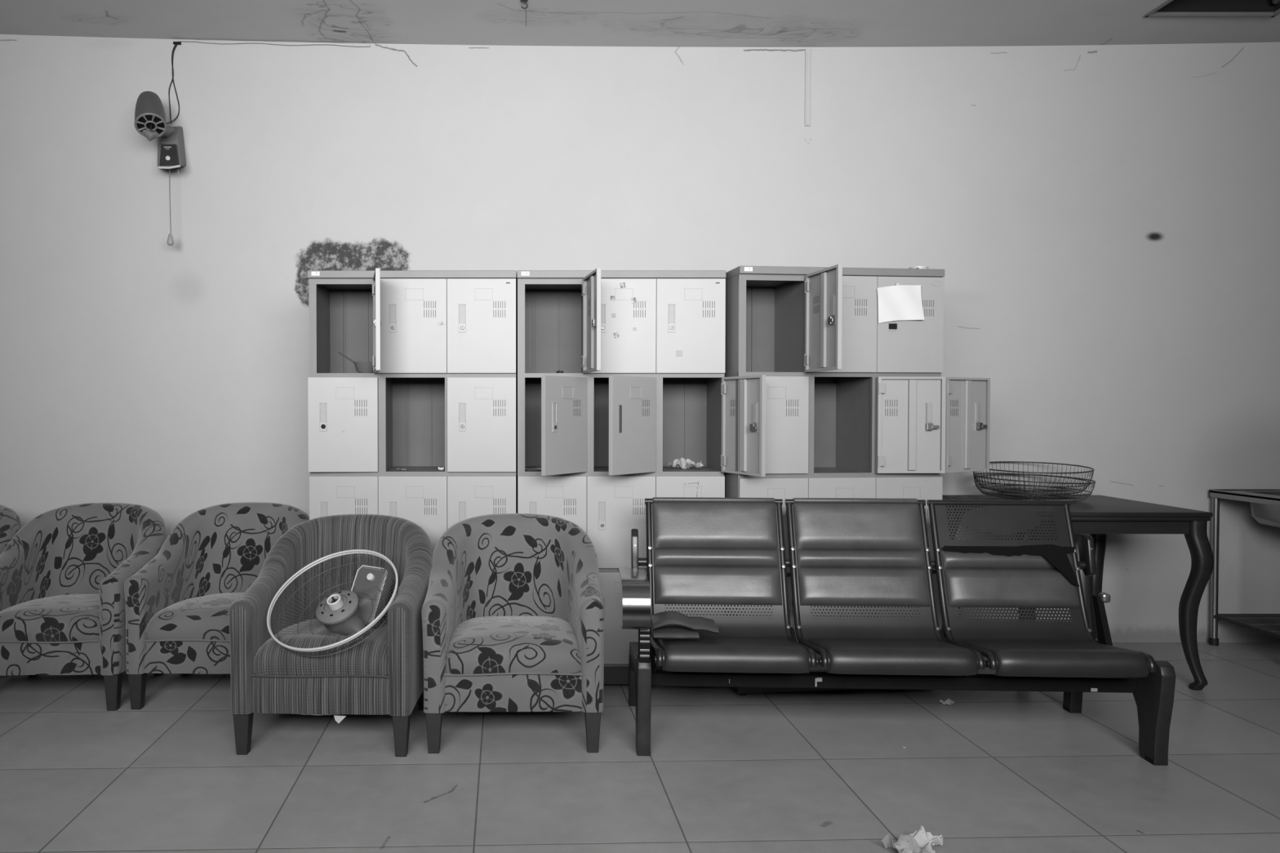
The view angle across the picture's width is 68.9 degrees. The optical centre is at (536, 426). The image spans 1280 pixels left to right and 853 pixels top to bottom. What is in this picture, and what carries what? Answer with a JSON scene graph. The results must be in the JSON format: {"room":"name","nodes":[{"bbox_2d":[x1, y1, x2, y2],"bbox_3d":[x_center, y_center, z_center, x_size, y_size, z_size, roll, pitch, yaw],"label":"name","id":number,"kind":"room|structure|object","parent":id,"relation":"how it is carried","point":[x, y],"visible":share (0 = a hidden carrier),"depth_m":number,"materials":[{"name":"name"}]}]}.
{"room":"waiting room","nodes":[
{"label":"waiting room","id":0,"kind":"room"},
{"bbox_2d":[0,34,1279,642],"bbox_3d":[0.350,-0.568,4.880,9.500,3.600,0.120,0,1,0],"label":"wall","id":1,"kind":"structure","parent":0,"point":[1101,222],"depth_m":4.81,"materials":[{"name":"paint"}]},
{"bbox_2d":[134,41,186,245],"bbox_3d":[-1.872,-1.449,4.607,0.184,1.075,0.394,0,1,0],"label":"wall fan","id":2,"kind":"object","parent":1,"relation":"attached to","point":[150,122],"visible":1,"depth_m":4.63,"materials":[{"name":"plastic"}]},
{"bbox_2d":[179,39,370,46],"bbox_3d":[-1.350,-1.984,4.784,0.985,0.038,0.012,0,1,0],"label":"cable","id":3,"kind":"object","parent":1,"relation":"attached to","point":[180,40],"visible":1,"depth_m":4.78,"materials":[{"name":"white plastic"}]},
{"bbox_2d":[804,48,811,125],"bbox_3d":[1.408,-1.757,4.792,0.030,0.396,0.012,0,1,0],"label":"cable trunking","id":4,"kind":"object","parent":1,"relation":"attached to","point":[807,51],"visible":1,"depth_m":4.79,"materials":[{"name":"white plastic"}]},
{"bbox_2d":[0,642,1279,852],"bbox_3d":[0.350,1.234,2.139,9.300,0.100,5.630,0,1,0],"label":"floor","id":5,"kind":"structure","parent":0,"point":[725,771],"depth_m":3.09,"materials":[{"name":"tile"}]},
{"bbox_2d":[0,504,20,554],"bbox_3d":[-2.694,0.756,4.086,0.668,0.783,0.712,0,1,-1],"label":"armchair","id":6,"kind":"object","parent":5,"relation":"on","point":[10,522],"visible":0.38,"depth_m":4.23,"materials":[{"name":"fabric"}]},
{"bbox_2d":[0,502,164,711],"bbox_3d":[-2.016,0.756,4.066,0.670,0.783,0.712,0,1,-2],"label":"armchair","id":7,"kind":"object","parent":5,"relation":"on","point":[64,575],"visible":0.86,"depth_m":3.97,"materials":[{"name":"fabric"}]},
{"bbox_2d":[0,594,99,641],"bbox_3d":[-2.012,0.804,3.971,0.492,0.126,0.520,0,1,-2],"label":"seat cushion","id":8,"kind":"object","parent":7,"relation":"on","point":[23,617],"depth_m":3.74,"materials":[{"name":"fabric"}]},
{"bbox_2d":[124,502,309,709],"bbox_3d":[-1.341,0.756,4.085,0.668,0.783,0.711,0,1,1],"label":"armchair","id":9,"kind":"object","parent":5,"relation":"on","point":[178,604],"visible":0.65,"depth_m":3.98,"materials":[{"name":"fabric"}]},
{"bbox_2d":[146,592,244,641],"bbox_3d":[-1.343,0.804,3.991,0.492,0.126,0.520,0,1,1],"label":"seat cushion","id":10,"kind":"object","parent":9,"relation":"on","point":[173,616],"depth_m":3.76,"materials":[{"name":"fabric"}]},
{"bbox_2d":[228,514,432,757],"bbox_3d":[-0.747,0.765,3.587,0.668,0.783,0.712,0,1,2],"label":"armchair","id":11,"kind":"object","parent":5,"relation":"on","point":[382,674],"visible":0.86,"depth_m":3.27,"materials":[{"name":"fabric"}]},
{"bbox_2d":[253,618,388,675],"bbox_3d":[-0.751,0.813,3.493,0.492,0.125,0.521,0,1,2],"label":"seat cushion","id":12,"kind":"object","parent":11,"relation":"on","point":[370,657],"depth_m":3.25,"materials":[{"name":"fabric"}]},
{"bbox_2d":[266,549,398,657],"bbox_3d":[-0.737,0.636,3.357,0.469,0.326,0.446,0,1,-12],"label":"fan","id":13,"kind":"object","parent":11,"relation":"on","point":[351,614],"visible":0.98,"depth_m":3.40,"materials":[{"name":"white metal"}]},
{"bbox_2d":[306,268,517,553],"bbox_3d":[-0.536,0.237,4.059,0.902,1.822,0.693,0,1,0],"label":"tall cabinet","id":14,"kind":"object","parent":5,"relation":"on","point":[441,390],"visible":0.53,"depth_m":4.00,"materials":[{"name":"grey metal"}]},
{"bbox_2d":[356,400,364,416],"bbox_3d":[-0.757,-0.080,3.998,0.051,0.070,0.003,0,1,-3],"label":"vent","id":15,"kind":"object","parent":14,"relation":"attached to","point":[360,403],"depth_m":4.00,"materials":[{"name":"grey metal"}]},
{"bbox_2d":[355,498,367,514],"bbox_3d":[-0.757,0.348,4.010,0.051,0.070,0.003,0,1,0],"label":"vent","id":16,"kind":"object","parent":14,"relation":"attached to","point":[361,504],"depth_m":4.01,"materials":[{"name":"grey metal"}]},
{"bbox_2d":[354,361,373,373],"bbox_3d":[-0.759,-0.261,4.146,0.116,0.052,0.116,0,1,0],"label":"bowl","id":17,"kind":"object","parent":14,"relation":"in","point":[361,366],"visible":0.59,"depth_m":4.10,"materials":[{"name":"plastic"}]},
{"bbox_2d":[338,351,355,363],"bbox_3d":[-0.813,-0.292,4.145,0.145,0.089,0.020,0,1,0],"label":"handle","id":18,"kind":"object","parent":17,"relation":"in","point":[340,353],"visible":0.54,"depth_m":4.14,"materials":[{"name":"plastic"}]},
{"bbox_2d":[423,301,435,317],"bbox_3d":[-0.458,-0.506,3.994,0.051,0.070,0.003,0,1,0],"label":"vent","id":19,"kind":"object","parent":14,"relation":"attached to","point":[429,307],"depth_m":3.99,"materials":[{"name":"grey metal"}]},
{"bbox_2d":[424,498,436,515],"bbox_3d":[-0.458,0.348,4.010,0.051,0.070,0.003,0,1,0],"label":"vent","id":20,"kind":"object","parent":14,"relation":"attached to","point":[430,504],"depth_m":4.01,"materials":[{"name":"grey metal"}]},
{"bbox_2d":[493,301,505,317],"bbox_3d":[-0.159,-0.506,3.994,0.051,0.070,0.003,0,1,0],"label":"vent","id":21,"kind":"object","parent":14,"relation":"attached to","point":[499,307],"depth_m":3.99,"materials":[{"name":"grey metal"}]},
{"bbox_2d":[495,498,505,514],"bbox_3d":[-0.159,0.348,4.010,0.051,0.070,0.003,0,1,0],"label":"vent","id":22,"kind":"object","parent":14,"relation":"attached to","point":[500,503],"depth_m":4.01,"materials":[{"name":"grey metal"}]},
{"bbox_2d":[495,400,505,416],"bbox_3d":[-0.159,-0.080,4.002,0.051,0.070,0.003,0,1,0],"label":"vent","id":23,"kind":"object","parent":14,"relation":"attached to","point":[500,404],"depth_m":4.00,"materials":[{"name":"grey metal"}]},
{"bbox_2d":[421,513,604,753],"bbox_3d":[-0.085,0.765,3.612,0.666,0.783,0.710,0,1,-1],"label":"armchair","id":24,"kind":"object","parent":5,"relation":"on","point":[513,611],"visible":1,"depth_m":3.40,"materials":[{"name":"fabric"}]},
{"bbox_2d":[445,616,581,675],"bbox_3d":[-0.084,0.812,3.518,0.492,0.125,0.521,0,1,-1],"label":"seat cushion","id":25,"kind":"object","parent":24,"relation":"on","point":[475,645],"depth_m":3.29,"materials":[{"name":"fabric"}]},
{"bbox_2d":[516,267,765,687],"bbox_3d":[0.421,0.237,4.058,1.006,1.822,0.695,0,1,0],"label":"tall cabinet","id":26,"kind":"object","parent":5,"relation":"on","point":[642,387],"visible":0.62,"depth_m":4.01,"materials":[{"name":"grey metal"}]},
{"bbox_2d":[524,466,541,471],"bbox_3d":[-0.018,0.187,4.083,0.112,0.014,0.054,0,1,0],"label":"paper scrap","id":27,"kind":"object","parent":26,"relation":"in","point":[539,468],"visible":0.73,"depth_m":4.09,"materials":[{"name":"paper"}]},
{"bbox_2d":[564,498,576,515],"bbox_3d":[0.147,0.348,4.010,0.051,0.070,0.003,0,1,0],"label":"vent","id":28,"kind":"object","parent":26,"relation":"attached to","point":[570,504],"depth_m":4.01,"materials":[{"name":"grey metal"}]},
{"bbox_2d":[574,400,579,416],"bbox_3d":[0.174,-0.079,3.945,0.003,0.070,0.051,1,1,38],"label":"vent","id":29,"kind":"object","parent":26,"relation":"attached to","point":[575,400],"depth_m":3.94,"materials":[{"name":"grey metal"}]},
{"bbox_2d":[588,298,590,315],"bbox_3d":[0.228,-0.505,3.922,0.003,0.070,0.051,0,1,-8],"label":"vent","id":30,"kind":"object","parent":26,"relation":"attached to","point":[588,299],"depth_m":3.93,"materials":[{"name":"grey metal"}]},
{"bbox_2d":[633,301,645,317],"bbox_3d":[0.447,-0.506,3.994,0.051,0.070,0.003,0,1,0],"label":"vent","id":31,"kind":"object","parent":26,"relation":"attached to","point":[639,307],"depth_m":3.99,"materials":[{"name":"grey metal"}]},
{"bbox_2d":[635,498,644,515],"bbox_3d":[0.447,0.348,4.010,0.051,0.070,0.003,0,1,0],"label":"vent","id":32,"kind":"object","parent":26,"relation":"attached to","point":[639,503],"depth_m":4.01,"materials":[{"name":"grey metal"}]},
{"bbox_2d":[643,400,649,416],"bbox_3d":[0.468,-0.079,3.950,0.003,0.070,0.051,1,1,44],"label":"vent","id":33,"kind":"object","parent":26,"relation":"attached to","point":[643,400],"depth_m":3.95,"materials":[{"name":"grey metal"}]},
{"bbox_2d":[666,457,703,469],"bbox_3d":[0.673,0.166,4.180,0.169,0.052,0.117,0,1,0],"label":"plastic bag","id":34,"kind":"object","parent":26,"relation":"in","point":[682,463],"visible":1,"depth_m":4.15,"materials":[{"name":"grey plastic"}]},
{"bbox_2d":[702,301,715,317],"bbox_3d":[0.746,-0.506,3.994,0.051,0.070,0.003,0,1,0],"label":"vent","id":35,"kind":"object","parent":26,"relation":"attached to","point":[708,307],"depth_m":3.99,"materials":[{"name":"grey metal"}]},
{"bbox_2d":[730,400,733,416],"bbox_3d":[0.843,-0.079,3.934,0.003,0.070,0.051,0,1,-21],"label":"vent","id":36,"kind":"object","parent":26,"relation":"attached to","point":[731,400],"depth_m":3.95,"materials":[{"name":"grey metal"}]},
{"bbox_2d":[724,264,990,696],"bbox_3d":[1.431,0.238,3.987,1.179,1.822,0.696,0,1,-6],"label":"tall cabinet","id":37,"kind":"object","parent":5,"relation":"on","point":[857,406],"visible":0.48,"depth_m":3.94,"materials":[{"name":"grey metal"}]},
{"bbox_2d":[786,400,798,416],"bbox_3d":[1.078,-0.078,3.894,0.051,0.070,0.003,0,1,-6],"label":"vent","id":38,"kind":"object","parent":37,"relation":"attached to","point":[792,406],"depth_m":3.89,"materials":[{"name":"grey metal"}]},
{"bbox_2d":[813,295,819,314],"bbox_3d":[1.159,-0.503,3.822,0.003,0.070,0.051,0,1,-8],"label":"vent","id":39,"kind":"object","parent":37,"relation":"attached to","point":[819,295],"depth_m":3.82,"materials":[{"name":"grey metal"}]},
{"bbox_2d":[857,298,866,315],"bbox_3d":[1.376,-0.505,3.918,0.051,0.070,0.003,0,1,-6],"label":"vent","id":40,"kind":"object","parent":37,"relation":"attached to","point":[861,303],"depth_m":3.92,"materials":[{"name":"grey metal"}]},
{"bbox_2d":[884,400,897,416],"bbox_3d":[1.510,-0.079,3.933,0.051,0.070,0.003,0,1,-1],"label":"vent","id":41,"kind":"object","parent":37,"relation":"attached to","point":[891,406],"depth_m":3.93,"materials":[{"name":"grey metal"}]},
{"bbox_2d":[877,283,924,323],"bbox_3d":[1.544,-0.523,3.924,0.205,0.170,0.016,0,1,-3],"label":"paper sheet","id":42,"kind":"object","parent":37,"relation":"attached to","point":[898,302],"visible":1,"depth_m":3.92,"materials":[{"name":"white paper"}]},
{"bbox_2d":[908,266,928,268],"bbox_3d":[1.698,-0.691,4.108,0.082,0.031,0.082,0,1,0],"label":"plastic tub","id":43,"kind":"object","parent":37,"relation":"on","point":[913,267],"visible":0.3,"depth_m":4.07,"materials":[{"name":"white plastic"}]},
{"bbox_2d":[922,299,933,316],"bbox_3d":[1.673,-0.505,3.950,0.051,0.070,0.003,0,1,-6],"label":"vent","id":44,"kind":"object","parent":37,"relation":"attached to","point":[922,300],"depth_m":3.95,"materials":[{"name":"grey metal"}]},
{"bbox_2d":[950,400,958,416],"bbox_3d":[1.808,-0.080,4.000,0.051,0.070,0.003,-1,1,-30],"label":"vent","id":45,"kind":"object","parent":37,"relation":"attached to","point":[953,403],"depth_m":4.00,"materials":[{"name":"grey metal"}]},
{"bbox_2d":[617,497,1175,765],"bbox_3d":[1.245,0.723,3.442,1.872,0.873,0.748,0,1,3],"label":"bench","id":46,"kind":"object","parent":5,"relation":"on","point":[844,552],"visible":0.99,"depth_m":3.49,"materials":[{"name":"leather"}]},
{"bbox_2d":[650,611,718,639],"bbox_3d":[0.531,0.714,3.326,0.227,0.072,0.190,0,1,3],"label":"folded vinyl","id":47,"kind":"object","parent":46,"relation":"on","point":[665,624],"visible":0.99,"depth_m":3.27,"materials":[{"name":"grey plastic"}]},
{"bbox_2d":[881,833,935,852],"bbox_3d":[1.026,1.148,2.535,0.103,0.058,0.120,-1,1,-34],"label":"tissue","id":48,"kind":"object","parent":5,"relation":"on","point":[906,843],"visible":1,"depth_m":2.56,"materials":[{"name":"grey paper"}]},
{"bbox_2d":[910,826,942,848],"bbox_3d":[1.091,1.146,2.589,0.085,0.058,0.051,1,1,29],"label":"tissue","id":49,"kind":"object","parent":5,"relation":"on","point":[922,837],"visible":0.92,"depth_m":2.58,"materials":[{"name":"white paper"}]},
{"bbox_2d":[938,698,955,705],"bbox_3d":[1.706,1.141,3.839,0.058,0.022,0.039,0,1,0],"label":"paper scrap","id":50,"kind":"object","parent":5,"relation":"on","point":[948,701],"visible":1,"depth_m":3.84,"materials":[{"name":"white paper"}]},
{"bbox_2d":[942,494,1213,690],"bbox_3d":[2.513,0.752,4.407,0.840,0.778,0.830,0,1,1],"label":"wooden table","id":51,"kind":"object","parent":5,"relation":"on","point":[1096,516],"visible":0.36,"depth_m":4.03,"materials":[{"name":"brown wood"}]},
{"bbox_2d":[942,495,986,500],"bbox_3d":[2.051,0.349,4.457,0.238,0.024,0.160,0,1,0],"label":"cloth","id":52,"kind":"object","parent":51,"relation":"on","point":[957,497],"visible":0.56,"depth_m":4.46,"materials":[{"name":"fabric"}]},
{"bbox_2d":[973,472,1095,502],"bbox_3d":[2.434,0.300,4.535,0.529,0.117,0.529,0,1,-13],"label":"wire basket","id":53,"kind":"object","parent":51,"relation":"on","point":[1022,497],"visible":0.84,"depth_m":4.49,"materials":[{"name":"metal"}]},
{"bbox_2d":[973,461,1094,495],"bbox_3d":[2.430,0.256,4.540,0.529,0.141,0.528,0,1,12],"label":"wire basket","id":54,"kind":"object","parent":53,"relation":"on","point":[1044,491],"visible":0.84,"depth_m":4.54,"materials":[{"name":"metal"}]},
{"bbox_2d":[1208,488,1279,645],"bbox_3d":[3.973,0.735,4.535,0.952,0.808,0.562,0,1,0],"label":"stand","id":55,"kind":"object","parent":5,"relation":"on","point":[1264,504],"visible":0.99,"depth_m":4.71,"materials":[{"name":"silver metal"}]},
{"bbox_2d":[1208,490,1279,500],"bbox_3d":[3.973,0.342,4.527,0.950,0.010,0.560,0,1,0],"label":"countertop","id":56,"kind":"structure","parent":55,"relation":"on","point":[1240,491],"depth_m":4.70,"materials":[{"name":"silver metal"}]},
{"bbox_2d":[1221,615,1279,633],"bbox_3d":[3.973,0.984,4.539,0.910,0.010,0.484,0,1,0],"label":"shelf","id":57,"kind":"object","parent":55,"relation":"attached to","point":[1260,624],"depth_m":4.63,"materials":[{"name":"black metal"}]},
{"bbox_2d":[1249,492,1279,527],"bbox_3d":[3.858,0.420,4.529,0.480,0.163,0.420,0,1,0],"label":"basin","id":58,"kind":"object","parent":55,"relation":"in","point":[1266,514],"depth_m":4.60,"materials":[{"name":"silver metal"}]},
{"bbox_2d":[0,0,1279,47],"bbox_3d":[0.350,-1.955,2.029,9.300,0.081,5.530,0,1,0],"label":"ceiling","id":59,"kind":"structure","parent":0,"point":[585,23],"depth_m":4.52,"materials":[{"name":"paint"}]},
{"bbox_2d":[520,0,528,26],"bbox_3d":[-0.055,-1.904,4.260,0.036,0.120,0.036,0,1,0],"label":"ceiling hook","id":60,"kind":"object","parent":59,"relation":"hanging from","point":[521,1],"visible":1,"depth_m":4.26,"materials":[{"name":"metal"}]},
{"bbox_2d":[1142,0,1279,17],"bbox_3d":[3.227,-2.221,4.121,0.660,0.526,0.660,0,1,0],"label":"ceiling hatch","id":61,"kind":"object","parent":59,"relation":"attached to","point":[1169,8],"visible":1,"depth_m":4.43,"materials":[{"name":"grey paint"}]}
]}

